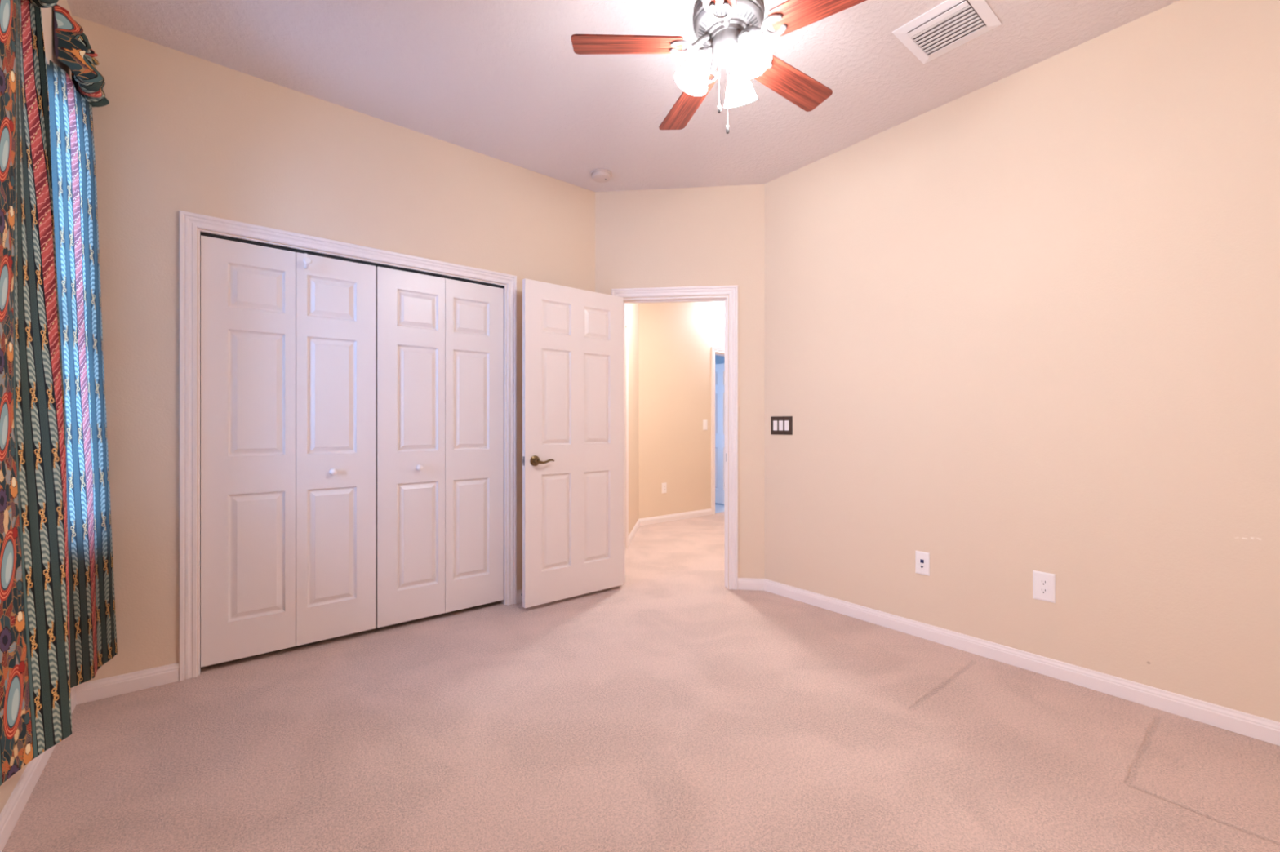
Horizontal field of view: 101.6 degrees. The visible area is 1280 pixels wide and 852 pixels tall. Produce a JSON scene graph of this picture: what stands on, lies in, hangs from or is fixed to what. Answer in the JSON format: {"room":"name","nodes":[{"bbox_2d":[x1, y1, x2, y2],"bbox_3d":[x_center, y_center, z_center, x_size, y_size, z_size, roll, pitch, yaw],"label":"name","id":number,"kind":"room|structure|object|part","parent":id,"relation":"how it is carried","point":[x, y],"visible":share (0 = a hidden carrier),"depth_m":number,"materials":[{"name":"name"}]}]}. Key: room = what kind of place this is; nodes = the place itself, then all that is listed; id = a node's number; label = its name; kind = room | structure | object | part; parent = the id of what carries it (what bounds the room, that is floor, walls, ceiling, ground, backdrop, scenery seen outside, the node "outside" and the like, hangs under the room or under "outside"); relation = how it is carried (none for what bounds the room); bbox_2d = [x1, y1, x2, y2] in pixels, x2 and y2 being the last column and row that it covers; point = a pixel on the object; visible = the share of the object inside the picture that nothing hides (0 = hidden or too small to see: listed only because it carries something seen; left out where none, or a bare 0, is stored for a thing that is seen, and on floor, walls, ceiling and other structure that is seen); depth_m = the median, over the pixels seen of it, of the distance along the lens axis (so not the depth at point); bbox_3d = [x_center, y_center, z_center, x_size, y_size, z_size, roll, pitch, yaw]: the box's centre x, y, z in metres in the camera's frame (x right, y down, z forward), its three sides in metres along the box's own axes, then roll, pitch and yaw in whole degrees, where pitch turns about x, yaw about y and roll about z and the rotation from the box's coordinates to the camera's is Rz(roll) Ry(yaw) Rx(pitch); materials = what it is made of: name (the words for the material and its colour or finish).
{"room":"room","nodes":[
{"label":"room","id":0,"kind":"room"},
{"bbox_2d":[0,0,71,813],"bbox_3d":[-1.158,-0.272,0.601,0.115,2.838,3.890,0,0,-39],"label":"wall","id":1,"kind":"structure","parent":0,"point":[8,786],"depth_m":1.84,"materials":[{"name":"beige paint"}]},
{"bbox_2d":[0,0,71,786],"bbox_3d":[-1.646,-0.293,1.396,0.117,2.480,0.560,0,0,-39],"label":"curtain","id":2,"kind":"object","parent":1,"relation":"hanging from","point":[36,716],"visible":1,"depth_m":1.51,"materials":[{"name":"fabric"}]},
{"bbox_2d":[46,4,117,688],"bbox_3d":[-2.152,-0.298,2.028,0.147,2.490,0.340,0,0,-39],"label":"curtain","id":3,"kind":"object","parent":1,"relation":"hanging from","point":[92,615],"visible":0.99,"depth_m":1.96,"materials":[{"name":"fabric"}]},
{"bbox_2d":[0,662,178,851],"bbox_3d":[-0.984,1.106,0.741,0.330,0.080,3.890,0,0,-39],"label":"baseboard","id":4,"kind":"structure","parent":1,"relation":"attached to","point":[85,692],"depth_m":2.16,"materials":[{"name":"white paint"}]},
{"bbox_2d":[71,14,595,682],"bbox_3d":[-1.366,-0.272,3.008,2.590,2.838,0.115,0,0,-39],"label":"wall","id":5,"kind":"structure","parent":0,"point":[177,131],"depth_m":2.41,"materials":[{"name":"beige paint"}]},
{"bbox_2d":[200,235,375,666],"bbox_3d":[-1.742,0.117,2.646,0.740,1.998,0.074,0,0,-39],"label":"bifold door","id":6,"kind":"structure","parent":5,"relation":"in","point":[288,348],"depth_m":2.62,"materials":[{"name":"white paint"}]},
{"bbox_3d":[-1.899,0.117,2.545,0.369,1.998,0.034,0,0,-39],"label":"door","id":7,"kind":"part","parent":6,"relation":"part of","materials":[{"name":"white paint"}]},
{"bbox_2d":[302,253,312,269],"bbox_3d":[-1.701,-0.843,2.665,0.040,0.086,0.101,0,0,-39],"label":"hook","id":8,"kind":"object","parent":6,"relation":"hanging from","point":[307,260],"visible":1,"depth_m":2.63,"materials":[{"name":"white plastic"}]},
{"bbox_3d":[-1.606,0.239,2.734,0.037,0.037,0.040,0,0,-39],"label":"knob","id":9,"kind":"part","parent":6,"relation":"part of","materials":[{"name":"white plastic"}]},
{"bbox_3d":[-1.611,0.117,2.778,0.369,1.998,0.034,0,0,-39],"label":"door","id":10,"kind":"part","parent":6,"relation":"part of","materials":[{"name":"white paint"}]},
{"bbox_2d":[178,210,516,681],"bbox_3d":[-1.472,0.088,2.909,1.637,2.115,0.135,0,0,-39],"label":"trim","id":11,"kind":"structure","parent":5,"relation":"attached to","point":[189,223],"depth_m":2.40,"materials":[{"name":"white paint"}]},
{"bbox_2d":[200,231,504,288],"bbox_3d":[-1.464,-0.891,2.898,1.491,0.012,0.043,0,0,-39],"label":"door track","id":12,"kind":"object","parent":5,"relation":"attached to","point":[206,234],"depth_m":2.77,"materials":[{"name":"black"}]},
{"bbox_2d":[376,266,503,627],"bbox_3d":[-1.161,0.117,3.116,0.740,1.998,0.074,0,0,-39],"label":"bifold door","id":13,"kind":"structure","parent":5,"relation":"in","point":[440,340],"depth_m":3.09,"materials":[{"name":"white paint"}]},
{"bbox_3d":[-1.318,0.117,3.015,0.369,1.998,0.034,0,0,-39],"label":"door","id":14,"kind":"part","parent":13,"relation":"part of","materials":[{"name":"white paint"}]},
{"bbox_3d":[-1.270,0.239,3.006,0.037,0.037,0.040,0,0,-39],"label":"knob","id":15,"kind":"part","parent":13,"relation":"part of","materials":[{"name":"white plastic"}]},
{"bbox_3d":[-1.029,0.117,3.248,0.369,1.998,0.034,0,0,-39],"label":"door","id":16,"kind":"part","parent":13,"relation":"part of","materials":[{"name":"white paint"}]},
{"bbox_2d":[516,589,522,603],"bbox_3d":[-0.521,1.106,3.601,0.710,0.080,0.085,0,0,-32],"label":"baseboard","id":17,"kind":"structure","parent":5,"relation":"attached to","point":[519,598],"depth_m":3.39,"materials":[{"name":"white paint"}]},
{"bbox_2d":[375,268,376,599],"bbox_3d":[-1.686,-0.103,3.173,1.705,2.500,0.545,0,0,-39],"label":"wall","id":18,"kind":"structure","parent":0,"point":[375,268],"depth_m":3.47,"materials":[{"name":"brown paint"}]},
{"bbox_2d":[66,0,1179,192],"bbox_3d":[0.493,-1.741,5.051,8.280,0.100,8.965,0,0,-39],"label":"ceiling","id":19,"kind":"structure","parent":0,"point":[503,80],"depth_m":2.47,"materials":[{"name":"white paint"}]},
{"bbox_2d":[590,168,612,182],"bbox_3d":[-0.260,-1.670,3.501,0.148,0.042,0.148,0,0,-39],"label":"smoke detector","id":20,"kind":"object","parent":19,"relation":"attached to","point":[600,175],"visible":1,"depth_m":3.46,"materials":[{"name":"beige plastic"}]},
{"bbox_2d":[570,0,866,133],"bbox_3d":[0.347,-1.371,1.897,1.055,0.640,1.091,0,0,-39],"label":"ceiling fan","id":21,"kind":"object","parent":19,"relation":"hanging from","point":[731,29],"visible":1,"depth_m":1.85,"materials":[{"name":"brown wood"}]},
{"bbox_3d":[-0.045,-1.370,1.877,0.395,0.006,0.128,0,11,0],"label":"blade","id":22,"kind":"part","parent":21,"relation":"part of","materials":[{"name":"brown wood"}]},
{"bbox_3d":[0.203,-1.370,2.224,0.128,0.006,0.395,-12,4,-18],"label":"blade","id":23,"kind":"part","parent":21,"relation":"part of","materials":[{"name":"brown wood"}]},
{"bbox_3d":[0.180,-1.380,1.877,0.144,0.056,0.084,0,9,0],"label":"blade arm","id":24,"kind":"part","parent":21,"relation":"part of","materials":[{"name":"grey metal"}]},
{"bbox_3d":[0.206,-1.284,1.880,0.128,0.108,0.128,24,0,0],"label":"lamp shade","id":25,"kind":"part","parent":21,"relation":"part of","materials":[{"name":"white glass"}]},
{"bbox_3d":[0.199,-1.282,1.880,0.058,0.087,0.058,0,0,-42],"label":"bulb","id":26,"kind":"part","parent":21,"relation":"part of","materials":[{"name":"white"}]},
{"bbox_3d":[0.247,-1.347,1.877,0.083,0.049,0.048,0,0,8],"label":"lamp arm","id":27,"kind":"part","parent":21,"relation":"part of","materials":[{"name":"grey metal"}]},
{"bbox_3d":[0.272,-1.380,2.010,0.084,0.056,0.144,-9,3,-18],"label":"blade arm","id":28,"kind":"part","parent":21,"relation":"part of","materials":[{"name":"grey metal"}]},
{"bbox_3d":[0.283,-1.130,1.868,0.012,0.018,0.012,0,0,-39],"label":"pull knob","id":29,"kind":"part","parent":21,"relation":"part of","materials":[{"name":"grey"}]},
{"bbox_3d":[0.208,-1.370,1.534,0.128,0.006,0.395,12,3,17],"label":"blade","id":30,"kind":"part","parent":21,"relation":"part of","materials":[{"name":"brown wood"}]},
{"bbox_3d":[0.278,-1.380,1.748,0.084,0.056,0.144,9,3,17],"label":"blade arm","id":31,"kind":"part","parent":21,"relation":"part of","materials":[{"name":"grey metal"}]},
{"bbox_3d":[0.315,-1.194,1.875,0.003,0.229,0.006,0,0,27],"label":"pull chain","id":32,"kind":"part","parent":21,"relation":"part of","materials":[{"name":"silver metal"}]},
{"bbox_3d":[0.349,-1.347,1.944,0.081,0.049,0.052,0,0,-39],"label":"lamp arm","id":33,"kind":"part","parent":21,"relation":"part of","materials":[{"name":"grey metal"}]},
{"bbox_3d":[0.373,-1.284,1.976,0.128,0.108,0.128,0,24,30],"label":"lamp shade","id":34,"kind":"part","parent":21,"relation":"part of","materials":[{"name":"white glass"}]},
{"bbox_3d":[0.350,-1.347,1.817,0.048,0.049,0.083,0,0,-39],"label":"lamp arm","id":35,"kind":"part","parent":21,"relation":"part of","materials":[{"name":"grey metal"}]},
{"bbox_3d":[0.376,-1.282,1.778,0.058,0.087,0.058,0,0,18],"label":"bulb","id":36,"kind":"part","parent":21,"relation":"part of","materials":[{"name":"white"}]},
{"bbox_3d":[0.373,-1.284,1.783,0.128,0.108,0.128,0,-24,-30],"label":"lamp shade","id":37,"kind":"part","parent":21,"relation":"part of","materials":[{"name":"white glass"}]},
{"bbox_3d":[0.427,-1.380,1.963,0.144,0.056,0.084,0,-9,-36],"label":"blade arm","id":38,"kind":"part","parent":21,"relation":"part of","materials":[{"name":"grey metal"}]},
{"bbox_3d":[0.430,-1.380,1.801,0.144,0.056,0.084,0,-9,36],"label":"blade arm","id":39,"kind":"part","parent":21,"relation":"part of","materials":[{"name":"grey metal"}]},
{"bbox_3d":[0.609,-1.370,2.095,0.395,0.006,0.128,0,-11,-36],"label":"blade","id":40,"kind":"part","parent":21,"relation":"part of","materials":[{"name":"brown wood"}]},
{"bbox_3d":[0.612,-1.370,1.669,0.395,0.006,0.128,0,-11,36],"label":"blade","id":41,"kind":"part","parent":21,"relation":"part of","materials":[{"name":"brown wood"}]},
{"bbox_2d":[892,0,1001,64],"bbox_3d":[1.301,-1.683,2.218,0.312,0.016,0.312,0,0,-39],"label":"ceiling vent","id":42,"kind":"object","parent":19,"relation":"in","point":[950,24],"visible":1,"depth_m":2.21,"materials":[{"name":"white metal"}]},
{"bbox_2d":[625,303,638,535],"bbox_3d":[-0.182,-0.272,4.946,0.115,2.838,2.114,0,0,6],"label":"wall","id":43,"kind":"structure","parent":0,"point":[631,309],"depth_m":5.44,"materials":[{"name":"beige paint"}]},
{"bbox_2d":[625,317,628,549],"bbox_3d":[-0.222,0.081,4.476,0.135,2.131,0.894,0,0,6],"label":"trim","id":44,"kind":"structure","parent":43,"relation":"attached to","point":[626,320],"depth_m":4.85,"materials":[{"name":"white paint"}]},
{"bbox_2d":[1,511,1279,851],"bbox_3d":[1.164,1.147,3.427,7.280,0.001,5.595,0,0,-39],"label":"floor","id":45,"kind":"structure","parent":0,"point":[670,708],"depth_m":1.86,"materials":[{"name":"beige carpet"}]},
{"bbox_2d":[628,508,711,546],"bbox_3d":[0.212,1.106,5.935,0.447,0.080,2.106,0,0,30],"label":"baseboard","id":46,"kind":"structure","parent":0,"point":[654,520],"depth_m":6.24,"materials":[{"name":"white paint"}]},
{"bbox_2d":[595,184,764,589],"bbox_3d":[0.279,-0.272,3.772,1.198,2.838,0.115,0,0,6],"label":"wall","id":47,"kind":"structure","parent":0,"point":[700,236],"depth_m":3.69,"materials":[{"name":"beige paint"}]},
{"bbox_2d":[521,278,622,608],"bbox_3d":[-0.420,0.107,3.467,0.778,2.032,0.139,0,0,-39],"label":"door","id":48,"kind":"structure","parent":47,"relation":"in","point":[572,460],"depth_m":3.43,"materials":[{"name":"white paint"}]},
{"bbox_3d":[-0.722,0.216,3.230,0.009,0.057,0.023,0,0,-39],"label":"latch plate","id":49,"kind":"part","parent":48,"relation":"part of","materials":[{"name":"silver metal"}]},
{"bbox_3d":[-0.642,0.217,3.243,0.066,0.066,0.046,0,0,-39],"label":"handle","id":50,"kind":"part","parent":48,"relation":"part of","materials":[{"name":"gold metal"}]},
{"bbox_3d":[-0.587,0.221,3.258,0.123,0.029,0.024,0,0,-39],"label":"lever","id":51,"kind":"part","parent":48,"relation":"part of","materials":[{"name":"gold metal"}]},
{"bbox_2d":[611,285,737,590],"bbox_3d":[0.248,0.081,3.775,0.895,2.131,0.155,0,0,6],"label":"trim","id":52,"kind":"structure","parent":47,"relation":"attached to","point":[719,291],"depth_m":3.68,"materials":[{"name":"white paint"}]},
{"bbox_2d":[638,301,724,519],"bbox_3d":[1.055,-0.272,6.930,2.843,2.838,0.115,0,0,-39],"label":"wall","id":53,"kind":"structure","parent":0,"point":[676,340],"depth_m":6.35,"materials":[{"name":"beige paint"}]},
{"bbox_2d":[662,482,666,493],"bbox_3d":[0.291,0.740,6.232,0.074,0.122,0.008,0,0,-39],"label":"power outlet","id":54,"kind":"object","parent":53,"relation":"attached to","point":[664,485],"visible":1,"depth_m":6.23,"materials":[{"name":"white plastic"}]},
{"bbox_2d":[702,419,707,430],"bbox_3d":[0.835,-0.013,6.671,0.080,0.130,0.009,0,0,-39],"label":"light switch","id":55,"kind":"object","parent":53,"relation":"attached to","point":[704,422],"visible":1,"depth_m":6.67,"materials":[{"name":"white plastic"}]},
{"bbox_2d":[711,346,724,515],"bbox_3d":[1.238,0.064,7.065,0.900,2.165,0.135,0,0,-39],"label":"trim","id":56,"kind":"structure","parent":53,"relation":"attached to","point":[713,350],"depth_m":6.75,"materials":[{"name":"white paint"}]},
{"bbox_2d":[715,363,724,503],"bbox_3d":[1.183,0.111,7.606,0.035,2.032,0.758,0,0,-45],"label":"door","id":57,"kind":"structure","parent":53,"relation":"in","point":[719,368],"depth_m":7.61,"materials":[{"name":"white paint"}]},
{"bbox_2d":[715,502,724,513],"bbox_3d":[0.475,1.147,8.635,3.800,0.001,3.370,0,0,-39],"label":"floor","id":58,"kind":"structure","parent":0,"point":[719,508],"depth_m":7.30,"materials":[{"name":"grey tile"}]},
{"bbox_2d":[715,355,724,364],"bbox_3d":[0.487,-0.272,8.620,3.600,2.838,3.210,0,0,-39],"label":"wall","id":59,"kind":"structure","parent":0,"point":[718,359],"depth_m":10.17,"materials":[{"name":"paint"}]},
{"bbox_2d":[764,0,1279,722],"bbox_3d":[1.870,-0.272,2.505,0.115,2.838,3.043,0,0,-39],"label":"wall","id":60,"kind":"structure","parent":0,"point":[1025,322],"depth_m":2.37,"materials":[{"name":"beige paint"}]},
{"bbox_2d":[770,416,792,435],"bbox_3d":[0.956,-0.003,3.536,0.009,0.124,0.172,0,0,-39],"label":"light switch","id":61,"kind":"object","parent":60,"relation":"attached to","point":[780,425],"visible":1,"depth_m":3.53,"materials":[{"name":"brown metal"}]},
{"bbox_2d":[915,551,929,576],"bbox_3d":[1.526,0.743,2.827,0.014,0.122,0.072,0,0,-39],"label":"outlet","id":62,"kind":"object","parent":60,"relation":"attached to","point":[922,558],"visible":1,"depth_m":2.83,"materials":[{"name":"white plastic"}]},
{"bbox_2d":[737,577,1279,746],"bbox_3d":[1.731,1.106,2.475,0.138,0.080,3.172,0,0,-39],"label":"baseboard","id":63,"kind":"structure","parent":60,"relation":"attached to","point":[1265,730],"depth_m":2.38,"materials":[{"name":"white paint"}]},
{"bbox_2d":[1032,570,1055,603],"bbox_3d":[1.865,0.742,2.413,0.008,0.132,0.084,0,0,-39],"label":"power outlet","id":64,"kind":"object","parent":60,"relation":"attached to","point":[1043,583],"visible":1,"depth_m":2.41,"materials":[{"name":"white plastic"}]},
{"bbox_2d":[1039,579,1048,586],"bbox_3d":[1.863,0.723,2.411,0.002,0.025,0.034,0,0,-39],"label":"socket","id":65,"kind":"object","parent":64,"relation":"attached to","point":[1042,582],"depth_m":2.41,"materials":[{"name":"grey plastic"}]},
{"bbox_2d":[1039,587,1048,594],"bbox_3d":[1.863,0.761,2.411,0.002,0.025,0.034,0,0,-39],"label":"socket","id":66,"kind":"object","parent":64,"relation":"attached to","point":[1042,590],"depth_m":2.41,"materials":[{"name":"grey plastic"}]}
]}

